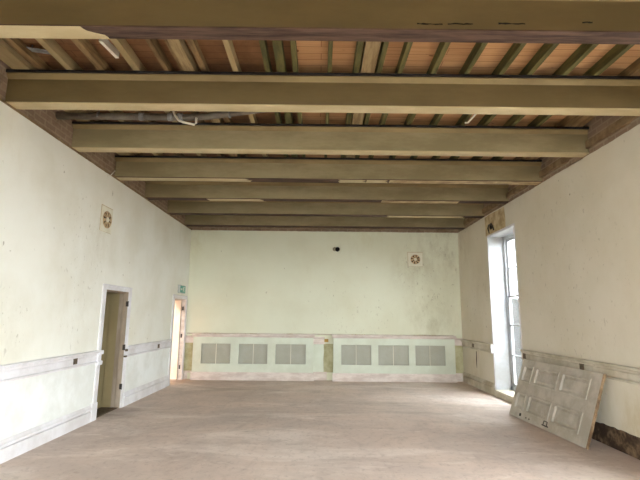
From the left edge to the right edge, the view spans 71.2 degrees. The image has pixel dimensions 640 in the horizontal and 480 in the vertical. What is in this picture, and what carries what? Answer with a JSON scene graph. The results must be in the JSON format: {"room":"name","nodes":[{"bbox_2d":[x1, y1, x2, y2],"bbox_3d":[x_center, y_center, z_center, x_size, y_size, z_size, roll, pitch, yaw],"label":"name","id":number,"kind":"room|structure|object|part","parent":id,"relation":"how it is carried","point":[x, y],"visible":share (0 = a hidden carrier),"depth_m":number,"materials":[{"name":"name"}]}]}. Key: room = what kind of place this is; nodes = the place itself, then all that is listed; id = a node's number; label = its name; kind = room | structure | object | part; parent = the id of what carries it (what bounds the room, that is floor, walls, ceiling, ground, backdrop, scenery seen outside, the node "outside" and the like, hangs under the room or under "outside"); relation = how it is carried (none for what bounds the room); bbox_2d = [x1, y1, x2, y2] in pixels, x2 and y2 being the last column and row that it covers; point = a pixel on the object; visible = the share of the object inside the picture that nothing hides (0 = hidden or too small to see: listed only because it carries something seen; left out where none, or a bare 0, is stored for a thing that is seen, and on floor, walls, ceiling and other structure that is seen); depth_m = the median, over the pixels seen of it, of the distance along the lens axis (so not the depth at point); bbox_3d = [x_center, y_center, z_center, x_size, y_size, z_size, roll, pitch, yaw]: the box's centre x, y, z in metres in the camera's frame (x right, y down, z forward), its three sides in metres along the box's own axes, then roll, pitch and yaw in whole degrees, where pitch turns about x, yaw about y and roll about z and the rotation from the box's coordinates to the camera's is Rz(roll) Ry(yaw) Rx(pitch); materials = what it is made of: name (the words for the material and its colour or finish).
{"room":"empty hall","nodes":[
{"label":"empty hall","id":0,"kind":"room"},
{"bbox_2d":[0,60,191,439],"bbox_3d":[-3.501,0.103,4.181,0.303,4.252,15.300,1,-10,0],"label":"wall","id":1,"kind":"structure","parent":0,"point":[56,261],"depth_m":5.90,"materials":[{"name":"paint"}]},
{"bbox_2d":[0,375,168,463],"bbox_3d":[-3.353,1.976,3.263,0.036,0.255,13.520,1,-10,0],"label":"baseboard","id":2,"kind":"structure","parent":1,"relation":"attached to","point":[11,447],"depth_m":5.74,"materials":[{"name":"white paint"}]},
{"bbox_2d":[0,339,171,383],"bbox_3d":[-3.333,1.205,3.395,0.060,0.220,13.520,1,-10,0],"label":"rail","id":3,"kind":"object","parent":1,"relation":"attached to","point":[26,369],"visible":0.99,"depth_m":5.74,"materials":[{"name":"white paint"}]},
{"bbox_2d":[99,204,112,233],"bbox_3d":[-3.336,-0.322,7.019,0.034,0.406,0.376,1,-10,0],"label":"air vent","id":4,"kind":"object","parent":1,"relation":"in","point":[106,212],"visible":1,"depth_m":6.99,"materials":[{"name":"paint"}]},
{"bbox_2d":[92,284,132,417],"bbox_3d":[-3.500,1.762,7.282,0.350,2.025,1.067,1,-10,0],"label":"door frame","id":5,"kind":"structure","parent":1,"relation":"in","point":[121,347],"depth_m":7.63,"materials":[{"name":"beige paint"}]},
{"bbox_2d":[168,294,187,385],"bbox_3d":[-3.818,2.331,10.639,0.916,2.025,1.125,1,-10,0],"label":"door","id":6,"kind":"structure","parent":1,"relation":"in","point":[177,315],"depth_m":11.01,"materials":[{"name":"white paint"}]},
{"bbox_3d":[-3.878,2.446,11.040,0.800,1.908,0.046,1,-10,0],"label":"panel","id":7,"kind":"part","parent":6,"relation":"part of","materials":[{"name":"pink paint"}]},
{"bbox_2d":[178,285,185,293],"bbox_3d":[-3.343,1.195,10.817,0.062,0.195,0.430,1,-10,0],"label":"exit sign","id":8,"kind":"object","parent":1,"relation":"attached to","point":[181,289],"visible":1,"depth_m":10.70,"materials":[{"name":"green plastic"}]},
{"bbox_3d":[-3.315,1.195,10.817,0.003,0.165,0.400,1,-10,0],"label":"panel","id":9,"kind":"part","parent":8,"relation":"part of","materials":[{"name":"green plastic"}]},
{"bbox_2d":[0,0,639,44],"bbox_3d":[0.152,-1.812,3.604,7.068,0.365,0.244,1,-10,0],"label":"ceiling beam","id":10,"kind":"structure","parent":1,"relation":"attached to","point":[459,21],"depth_m":3.53,"materials":[{"name":"paint"}]},
{"bbox_3d":[0.152,-1.778,3.599,7.068,0.262,0.148,1,-10,0],"label":"casing","id":11,"kind":"part","parent":10,"relation":"part of","materials":[{"name":"paint"}]},
{"bbox_2d":[5,69,639,115],"bbox_3d":[0.148,-1.595,4.887,7.068,0.362,0.244,1,-10,0],"label":"ceiling beam","id":12,"kind":"structure","parent":1,"relation":"attached to","point":[26,88],"depth_m":4.81,"materials":[{"name":"brown paint"}]},
{"bbox_3d":[0.147,-1.559,4.881,7.068,0.262,0.148,1,-10,0],"label":"casing","id":13,"kind":"part","parent":12,"relation":"part of","materials":[{"name":"brown paint"}]},
{"bbox_2d":[185,215,464,228],"bbox_3d":[0.126,-0.501,11.301,7.068,0.362,0.244,1,-10,0],"label":"ceiling beam","id":14,"kind":"structure","parent":1,"relation":"attached to","point":[190,220],"depth_m":11.22,"materials":[{"name":"grey paint"}]},
{"bbox_2d":[167,200,483,217],"bbox_3d":[0.131,-0.719,10.018,7.068,0.365,0.244,1,-10,0],"label":"ceiling beam","id":15,"kind":"structure","parent":1,"relation":"attached to","point":[175,207],"depth_m":9.94,"materials":[{"name":"grey paint"}]},
{"bbox_2d":[145,181,508,203],"bbox_3d":[0.135,-0.937,8.735,7.068,0.365,0.244,1,-10,0],"label":"ceiling beam","id":16,"kind":"structure","parent":1,"relation":"attached to","point":[154,190],"depth_m":8.66,"materials":[{"name":"grey paint"}]},
{"bbox_2d":[115,155,541,184],"bbox_3d":[0.139,-1.156,7.452,7.068,0.365,0.244,1,-10,0],"label":"ceiling beam","id":17,"kind":"structure","parent":1,"relation":"attached to","point":[127,167],"depth_m":7.37,"materials":[{"name":"grey paint"}]},
{"bbox_3d":[0.139,-1.122,7.447,7.068,0.262,0.148,1,-10,0],"label":"casing","id":18,"kind":"part","parent":17,"relation":"part of","materials":[{"name":"brown paint"}]},
{"bbox_2d":[71,121,588,156],"bbox_3d":[0.143,-1.376,6.170,7.068,0.362,0.244,1,-10,0],"label":"ceiling beam","id":19,"kind":"structure","parent":1,"relation":"attached to","point":[124,137],"depth_m":6.09,"materials":[{"name":"grey paint"}]},
{"bbox_3d":[0.143,-1.341,6.164,7.068,0.262,0.148,1,-10,0],"label":"casing","id":20,"kind":"part","parent":19,"relation":"part of","materials":[{"name":"brown paint"}]},
{"bbox_2d":[97,292,119,407],"bbox_3d":[-4.470,1.303,6.509,1.898,2.650,2.900,1,-10,0],"label":"wall","id":21,"kind":"structure","parent":0,"point":[112,298],"depth_m":7.70,"materials":[{"name":"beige paint"}]},
{"bbox_2d":[0,379,639,479],"bbox_3d":[-0.693,2.288,3.818,9.473,0.120,15.500,1,-10,0],"label":"floor","id":22,"kind":"structure","parent":0,"point":[187,429],"depth_m":5.64,"materials":[{"name":"concrete"}]},
{"bbox_2d":[190,333,314,380],"bbox_3d":[-1.655,2.890,11.061,3.035,1.108,0.202,1,-10,0],"label":"radiator cover","id":23,"kind":"object","parent":22,"relation":"on","point":[249,357],"visible":1,"depth_m":11.05,"materials":[{"name":"green paint"}]},
{"bbox_2d":[201,343,230,363],"bbox_3d":[-2.574,2.809,11.079,0.785,0.535,0.004,1,-10,0],"label":"grille","id":24,"kind":"object","parent":23,"relation":"attached to","point":[211,353],"depth_m":11.07,"materials":[{"name":"metal"}]},
{"bbox_2d":[238,344,267,363],"bbox_3d":[-1.654,2.819,11.081,0.775,0.535,0.004,1,-10,0],"label":"grille","id":25,"kind":"object","parent":23,"relation":"attached to","point":[247,353],"depth_m":11.08,"materials":[{"name":"metal"}]},
{"bbox_2d":[192,333,314,337],"bbox_3d":[-1.650,2.382,11.146,3.035,0.078,0.198,1,-10,0],"label":"shelf","id":26,"kind":"object","parent":23,"relation":"attached to","point":[195,335],"depth_m":11.06,"materials":[{"name":"white paint"}]},
{"bbox_2d":[275,344,305,363],"bbox_3d":[-0.725,2.829,11.082,0.807,0.535,0.004,1,-10,0],"label":"grille","id":27,"kind":"object","parent":23,"relation":"attached to","point":[284,353],"depth_m":11.08,"materials":[{"name":"metal"}]},
{"bbox_2d":[332,335,456,382],"bbox_3d":[1.832,2.926,11.067,3.071,1.108,0.202,1,-10,0],"label":"radiator cover","id":28,"kind":"object","parent":22,"relation":"on","point":[356,358],"visible":1,"depth_m":11.06,"materials":[{"name":"green paint"}]},
{"bbox_2d":[341,345,370,364],"bbox_3d":[0.895,2.845,11.085,0.800,0.535,0.004,1,-10,0],"label":"grille","id":29,"kind":"object","parent":28,"relation":"attached to","point":[350,354],"depth_m":11.08,"materials":[{"name":"metal"}]},
{"bbox_2d":[378,345,408,364],"bbox_3d":[1.817,2.855,11.086,0.812,0.535,0.004,1,-10,0],"label":"grille","id":30,"kind":"object","parent":28,"relation":"attached to","point":[387,354],"depth_m":11.08,"materials":[{"name":"metal"}]},
{"bbox_2d":[332,335,455,338],"bbox_3d":[1.837,2.418,11.151,3.071,0.078,0.198,1,-10,0],"label":"shelf","id":31,"kind":"object","parent":28,"relation":"attached to","point":[333,336],"depth_m":11.06,"materials":[{"name":"white paint"}]},
{"bbox_2d":[415,346,444,365],"bbox_3d":[2.724,2.864,11.087,0.798,0.535,0.004,1,-10,0],"label":"grille","id":32,"kind":"object","parent":28,"relation":"attached to","point":[424,355],"depth_m":11.08,"materials":[{"name":"metal"}]},
{"bbox_2d":[509,359,605,449],"bbox_3d":[3.333,2.264,6.446,0.347,0.890,1.968,1,-10,-3],"label":"door","id":33,"kind":"structure","parent":22,"relation":"on","point":[562,401],"depth_m":6.21,"materials":[{"name":"grey paint"}]},
{"bbox_3d":[3.212,2.575,7.150,0.126,0.269,0.289,1,-10,-3],"label":"moulding","id":34,"kind":"part","parent":33,"relation":"part of","materials":[{"name":"grey paint"}]},
{"bbox_3d":[3.228,2.581,7.150,0.094,0.240,0.265,1,-10,-3],"label":"panel","id":35,"kind":"part","parent":33,"relation":"part of","materials":[{"name":"grey paint"}]},
{"bbox_3d":[3.362,2.169,7.228,0.126,0.269,0.289,1,-10,-3],"label":"moulding","id":36,"kind":"part","parent":33,"relation":"part of","materials":[{"name":"grey paint"}]},
{"bbox_3d":[3.378,2.175,7.227,0.094,0.240,0.265,1,-10,-3],"label":"panel","id":37,"kind":"part","parent":33,"relation":"part of","materials":[{"name":"grey paint"}]},
{"bbox_3d":[3.241,2.486,6.623,0.126,0.269,0.609,1,-10,-3],"label":"moulding","id":38,"kind":"part","parent":33,"relation":"part of","materials":[{"name":"grey paint"}]},
{"bbox_3d":[3.258,2.492,6.623,0.094,0.240,0.585,1,-10,-3],"label":"panel","id":39,"kind":"part","parent":33,"relation":"part of","materials":[{"name":"grey paint"}]},
{"bbox_3d":[3.392,2.079,6.701,0.126,0.269,0.609,1,-10,-3],"label":"moulding","id":40,"kind":"part","parent":33,"relation":"part of","materials":[{"name":"grey paint"}]},
{"bbox_3d":[3.408,2.086,6.701,0.094,0.240,0.585,1,-10,-3],"label":"panel","id":41,"kind":"part","parent":33,"relation":"part of","materials":[{"name":"grey paint"}]},
{"bbox_3d":[3.280,2.370,5.944,0.126,0.269,0.619,1,-10,-3],"label":"moulding","id":42,"kind":"part","parent":33,"relation":"part of","materials":[{"name":"grey paint"}]},
{"bbox_3d":[3.297,2.377,5.944,0.094,0.240,0.595,1,-10,-3],"label":"panel","id":43,"kind":"part","parent":33,"relation":"part of","materials":[{"name":"grey paint"}]},
{"bbox_3d":[3.430,1.964,6.022,0.126,0.269,0.619,1,-10,-3],"label":"moulding","id":44,"kind":"part","parent":33,"relation":"part of","materials":[{"name":"grey paint"}]},
{"bbox_3d":[3.447,1.970,6.022,0.094,0.240,0.595,1,-10,-3],"label":"panel","id":45,"kind":"part","parent":33,"relation":"part of","materials":[{"name":"grey paint"}]},
{"bbox_2d":[186,226,461,379],"bbox_3d":[0.156,1.402,11.580,7.668,4.252,0.300,1,-10,0],"label":"wall","id":46,"kind":"structure","parent":0,"point":[275,280],"depth_m":11.48,"materials":[{"name":"paint"}]},
{"bbox_2d":[313,344,323,371],"bbox_3d":[-0.041,2.937,11.154,0.275,0.680,0.010,1,-10,0],"label":"panel","id":47,"kind":"object","parent":46,"relation":"attached to","point":[318,349],"visible":0.85,"depth_m":11.15,"materials":[{"name":"green paint"}]},
{"bbox_2d":[187,332,452,335],"bbox_3d":[0.008,2.377,11.257,6.700,0.040,0.006,1,-10,0],"label":"trim","id":48,"kind":"structure","parent":46,"relation":"attached to","point":[207,332],"depth_m":11.26,"materials":[{"name":"beige paint"}]},
{"bbox_2d":[183,371,462,381],"bbox_3d":[0.087,3.371,11.079,6.968,0.200,0.024,1,-10,0],"label":"baseboard","id":49,"kind":"structure","parent":46,"relation":"attached to","point":[317,375],"depth_m":11.07,"materials":[{"name":"white paint"}]},
{"bbox_2d":[183,343,463,372],"bbox_3d":[0.091,2.944,11.161,6.968,0.690,0.006,1,-10,0],"label":"panel","id":50,"kind":"object","parent":46,"relation":"attached to","point":[328,348],"visible":0.52,"depth_m":11.16,"materials":[{"name":"green paint"}]},
{"bbox_2d":[185,335,462,345],"bbox_3d":[0.095,2.519,11.213,6.968,0.185,0.046,1,-10,0],"label":"rail","id":51,"kind":"object","parent":46,"relation":"attached to","point":[188,338],"visible":0.71,"depth_m":11.21,"materials":[{"name":"white paint"}]},
{"bbox_2d":[407,252,422,266],"bbox_3d":[2.465,0.498,11.572,0.391,0.376,0.034,1,-10,0],"label":"air vent","id":52,"kind":"object","parent":46,"relation":"in","point":[415,259],"visible":1,"depth_m":11.57,"materials":[{"name":"paint"}]},
{"bbox_2d":[19,38,639,159],"bbox_3d":[0.227,-1.969,4.546,7.718,0.030,15.300,1,-10,0],"label":"ceiling","id":53,"kind":"structure","parent":0,"point":[312,56],"depth_m":4.79,"materials":[{"name":"brown wood"}]},
{"bbox_2d":[27,45,50,54],"bbox_3d":[-2.848,-1.948,4.576,0.252,0.062,0.073,4,-10,-17],"label":"strap","id":54,"kind":"object","parent":53,"relation":"attached to","point":[32,49],"visible":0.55,"depth_m":4.55,"materials":[{"name":"metal"}]},
{"bbox_2d":[0,38,134,155],"bbox_3d":[-3.202,-1.933,4.529,0.186,0.113,14.680,1,-10,0],"label":"joist","id":55,"kind":"object","parent":53,"relation":"attached to","point":[9,56],"visible":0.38,"depth_m":4.66,"materials":[{"name":"brown wood"}]},
{"bbox_2d":[1,38,144,155],"bbox_3d":[-3.030,-1.946,4.532,0.085,0.083,14.680,1,-10,0],"label":"joist","id":56,"kind":"object","parent":53,"relation":"attached to","point":[17,44],"visible":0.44,"depth_m":4.65,"materials":[{"name":"brown wood"}]},
{"bbox_2d":[35,38,164,155],"bbox_3d":[-2.683,-1.927,4.529,0.066,0.113,14.680,1,-10,0],"label":"joist","id":57,"kind":"object","parent":53,"relation":"attached to","point":[50,45],"visible":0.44,"depth_m":4.62,"materials":[{"name":"brown wood"}]},
{"bbox_2d":[99,39,119,57],"bbox_3d":[-2.122,-1.947,4.509,0.035,0.072,0.296,-1,-10,7],"label":"batten","id":58,"kind":"object","parent":53,"relation":"attached to","point":[105,42],"visible":0.79,"depth_m":4.50,"materials":[{"name":"wood"}]},
{"bbox_2d":[71,39,183,155],"bbox_3d":[-2.345,-1.924,4.530,0.065,0.113,14.680,1,-10,0],"label":"joist","id":59,"kind":"object","parent":53,"relation":"attached to","point":[84,45],"visible":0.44,"depth_m":4.61,"materials":[{"name":"brown wood"}]},
{"bbox_2d":[110,39,205,155],"bbox_3d":[-1.966,-1.920,4.531,0.067,0.113,14.680,1,-10,0],"label":"joist","id":60,"kind":"object","parent":53,"relation":"attached to","point":[122,45],"visible":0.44,"depth_m":4.59,"materials":[{"name":"brown wood"}]},
{"bbox_2d":[56,110,263,120],"bbox_3d":[-1.984,-1.649,5.716,2.822,0.217,0.245,0,-10,5],"label":"ceiling pipe","id":61,"kind":"object","parent":53,"relation":"hanging from","point":[59,115],"visible":0.77,"depth_m":5.71,"materials":[{"name":"metal"}]},
{"bbox_2d":[172,111,197,125],"bbox_3d":[-1.714,-1.542,5.600,0.383,0.276,0.104,-2,-10,16],"label":"cable","id":62,"kind":"object","parent":61,"relation":"hanging from","point":[174,113],"visible":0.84,"depth_m":5.55,"materials":[{"name":"white plastic"}]},
{"bbox_2d":[145,39,224,155],"bbox_3d":[-1.642,-1.917,4.531,0.046,0.113,14.680,1,-10,0],"label":"joist","id":63,"kind":"object","parent":53,"relation":"attached to","point":[153,44],"visible":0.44,"depth_m":4.60,"materials":[{"name":"brown wood"}]},
{"bbox_2d":[163,39,230,156],"bbox_3d":[-1.487,-1.930,4.534,0.036,0.083,14.680,1,-10,0],"label":"joist","id":64,"kind":"object","parent":53,"relation":"attached to","point":[165,40],"visible":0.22,"depth_m":4.60,"materials":[{"name":"brown wood"}]},
{"bbox_2d":[167,39,240,156],"bbox_3d":[-1.400,-1.914,4.532,0.111,0.113,14.680,1,-10,0],"label":"joist","id":65,"kind":"object","parent":53,"relation":"attached to","point":[179,47],"visible":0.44,"depth_m":4.58,"materials":[{"name":"brown wood"}]},
{"bbox_2d":[187,40,247,156],"bbox_3d":[-1.255,-1.927,4.534,0.060,0.083,14.680,1,-10,0],"label":"joist","id":66,"kind":"object","parent":53,"relation":"attached to","point":[195,48],"visible":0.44,"depth_m":4.63,"materials":[{"name":"brown wood"}]},
{"bbox_2d":[222,40,267,156],"bbox_3d":[-0.903,-1.909,4.532,0.055,0.113,14.680,1,-10,0],"label":"joist","id":67,"kind":"object","parent":53,"relation":"attached to","point":[228,44],"visible":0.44,"depth_m":4.63,"materials":[{"name":"brown wood"}]},
{"bbox_2d":[259,40,287,156],"bbox_3d":[-0.556,-1.905,4.533,0.052,0.113,14.680,1,-10,0],"label":"joist","id":68,"kind":"object","parent":53,"relation":"attached to","point":[263,43],"visible":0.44,"depth_m":4.61,"materials":[{"name":"wood"}]},
{"bbox_2d":[272,40,297,156],"bbox_3d":[-0.413,-1.904,4.533,0.087,0.113,14.680,1,-10,0],"label":"joist","id":69,"kind":"object","parent":53,"relation":"attached to","point":[278,47],"visible":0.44,"depth_m":4.62,"materials":[{"name":"wood"}]},
{"bbox_2d":[290,41,305,156],"bbox_3d":[-0.261,-1.902,4.533,0.048,0.113,14.680,1,-10,0],"label":"joist","id":70,"kind":"object","parent":53,"relation":"attached to","point":[293,45],"visible":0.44,"depth_m":4.61,"materials":[{"name":"brown wood"}]},
{"bbox_2d":[324,41,332,157],"bbox_3d":[0.103,-1.898,4.534,0.042,0.113,14.680,1,-10,0],"label":"joist","id":71,"kind":"object","parent":53,"relation":"attached to","point":[330,43],"visible":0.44,"depth_m":4.59,"materials":[{"name":"brown wood"}]},
{"bbox_2d":[340,41,363,157],"bbox_3d":[0.389,-1.895,4.534,0.054,0.113,14.680,1,-10,0],"label":"joist","id":72,"kind":"object","parent":53,"relation":"attached to","point":[359,44],"visible":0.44,"depth_m":4.60,"materials":[{"name":"brown wood"}]},
{"bbox_2d":[345,41,380,157],"bbox_3d":[0.508,-1.894,4.535,0.142,0.113,14.680,1,-10,0],"label":"joist","id":73,"kind":"object","parent":53,"relation":"attached to","point":[370,52],"visible":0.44,"depth_m":4.60,"materials":[{"name":"beige wood"}]},
{"bbox_2d":[355,42,388,157],"bbox_3d":[0.633,-1.893,4.535,0.049,0.113,14.680,1,-10,0],"label":"joist","id":74,"kind":"object","parent":53,"relation":"attached to","point":[384,45],"visible":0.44,"depth_m":4.63,"materials":[{"name":"brown wood"}]},
{"bbox_2d":[368,42,412,157],"bbox_3d":[0.861,-1.891,4.535,0.048,0.113,14.680,1,-10,0],"label":"joist","id":75,"kind":"object","parent":53,"relation":"attached to","point":[407,46],"visible":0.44,"depth_m":4.64,"materials":[{"name":"brown wood"}]},
{"bbox_2d":[389,42,450,157],"bbox_3d":[1.216,-1.887,4.536,0.054,0.113,14.680,1,-10,0],"label":"joist","id":76,"kind":"object","parent":53,"relation":"attached to","point":[442,48],"visible":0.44,"depth_m":4.64,"materials":[{"name":"brown wood"}]},
{"bbox_2d":[410,43,487,158],"bbox_3d":[1.573,-1.883,4.536,0.049,0.113,14.680,1,-10,0],"label":"joist","id":77,"kind":"object","parent":53,"relation":"attached to","point":[478,48],"visible":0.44,"depth_m":4.66,"materials":[{"name":"brown wood"}]},
{"bbox_2d":[431,43,526,158],"bbox_3d":[1.943,-1.879,4.537,0.049,0.113,14.680,1,-10,0],"label":"joist","id":78,"kind":"object","parent":53,"relation":"attached to","point":[515,49],"visible":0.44,"depth_m":4.67,"materials":[{"name":"brown wood"}]},
{"bbox_2d":[449,43,558,158],"bbox_3d":[2.251,-1.876,4.537,0.055,0.113,14.680,1,-10,0],"label":"joist","id":79,"kind":"object","parent":53,"relation":"attached to","point":[546,49],"visible":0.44,"depth_m":4.66,"materials":[{"name":"brown wood"}]},
{"bbox_2d":[471,44,598,158],"bbox_3d":[2.627,-1.872,4.538,0.055,0.113,14.680,1,-10,0],"label":"joist","id":80,"kind":"object","parent":53,"relation":"attached to","point":[583,50],"visible":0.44,"depth_m":4.66,"materials":[{"name":"brown wood"}]},
{"bbox_2d":[491,44,634,158],"bbox_3d":[2.969,-1.869,4.538,0.055,0.113,14.680,1,-10,0],"label":"joist","id":81,"kind":"object","parent":53,"relation":"attached to","point":[618,50],"visible":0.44,"depth_m":4.66,"materials":[{"name":"brown wood"}]},
{"bbox_2d":[513,57,639,159],"bbox_3d":[3.450,-1.864,4.539,0.245,0.113,14.680,1,-10,0],"label":"joist","id":82,"kind":"object","parent":53,"relation":"attached to","point":[633,69],"visible":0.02,"depth_m":5.87,"materials":[{"name":"brown wood"}]},
{"bbox_2d":[458,116,639,459],"bbox_3d":[3.809,0.184,4.191,0.412,4.262,15.300,1,-10,0],"label":"wall","id":83,"kind":"structure","parent":0,"point":[577,230],"depth_m":6.16,"materials":[{"name":"paint"}]},
{"bbox_2d":[463,372,512,402],"bbox_3d":[3.558,3.095,9.374,0.036,0.240,3.499,1,-10,0],"label":"baseboard","id":84,"kind":"structure","parent":83,"relation":"attached to","point":[487,386],"depth_m":9.71,"materials":[{"name":"beige paint"}]},
{"bbox_2d":[487,223,493,233],"bbox_3d":[3.591,-0.260,9.405,0.067,0.214,0.318,1,-10,0],"label":"wall hook","id":85,"kind":"object","parent":83,"relation":"attached to","point":[490,225],"visible":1,"depth_m":9.46,"materials":[{"name":"metal"}]},
{"bbox_2d":[485,207,505,236],"bbox_3d":[3.612,-0.371,9.256,0.005,0.435,1.060,1,-10,0],"label":"plaster patch","id":86,"kind":"object","parent":83,"relation":"attached to","point":[497,218],"visible":1,"depth_m":9.20,"materials":[{"name":"beige paint"}]},
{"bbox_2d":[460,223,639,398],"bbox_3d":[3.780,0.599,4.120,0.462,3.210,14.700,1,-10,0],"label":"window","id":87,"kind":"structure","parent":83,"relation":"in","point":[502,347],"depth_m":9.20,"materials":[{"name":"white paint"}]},
{"bbox_3d":[3.719,2.949,8.447,0.340,0.031,1.300,1,-10,0],"label":"sill","id":88,"kind":"part","parent":87,"relation":"part of","materials":[{"name":"beige paint"}]},
{"bbox_3d":[3.950,1.386,8.714,0.090,3.155,1.300,1,-10,0],"label":"frame","id":89,"kind":"part","parent":87,"relation":"part of","materials":[{"name":"white paint"}]},
{"bbox_3d":[3.977,0.505,8.864,0.035,1.216,1.150,1,-10,0],"label":"sash","id":90,"kind":"part","parent":87,"relation":"part of","materials":[{"name":"white paint"}]},
{"bbox_3d":[3.927,1.958,8.616,0.035,1.814,1.150,1,-10,0],"label":"sash","id":91,"kind":"part","parent":87,"relation":"part of","materials":[{"name":"white paint"}]},
{"label":"outside","id":92,"kind":"structure","parent":0,"visible":0},
{"bbox_3d":[9.978,2.184,-0.339,100.000,0.100,120.000,1,-10,0],"label":"ground","id":93,"kind":"structure","parent":92,"visible":0},
{"bbox_2d":[512,298,521,382],"bbox_3d":[5.086,3.164,13.702,0.080,2.590,16.045,1,-10,0],"label":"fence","id":94,"kind":"object","parent":93,"relation":"on","point":[517,342],"visible":0.02,"depth_m":11.47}
]}

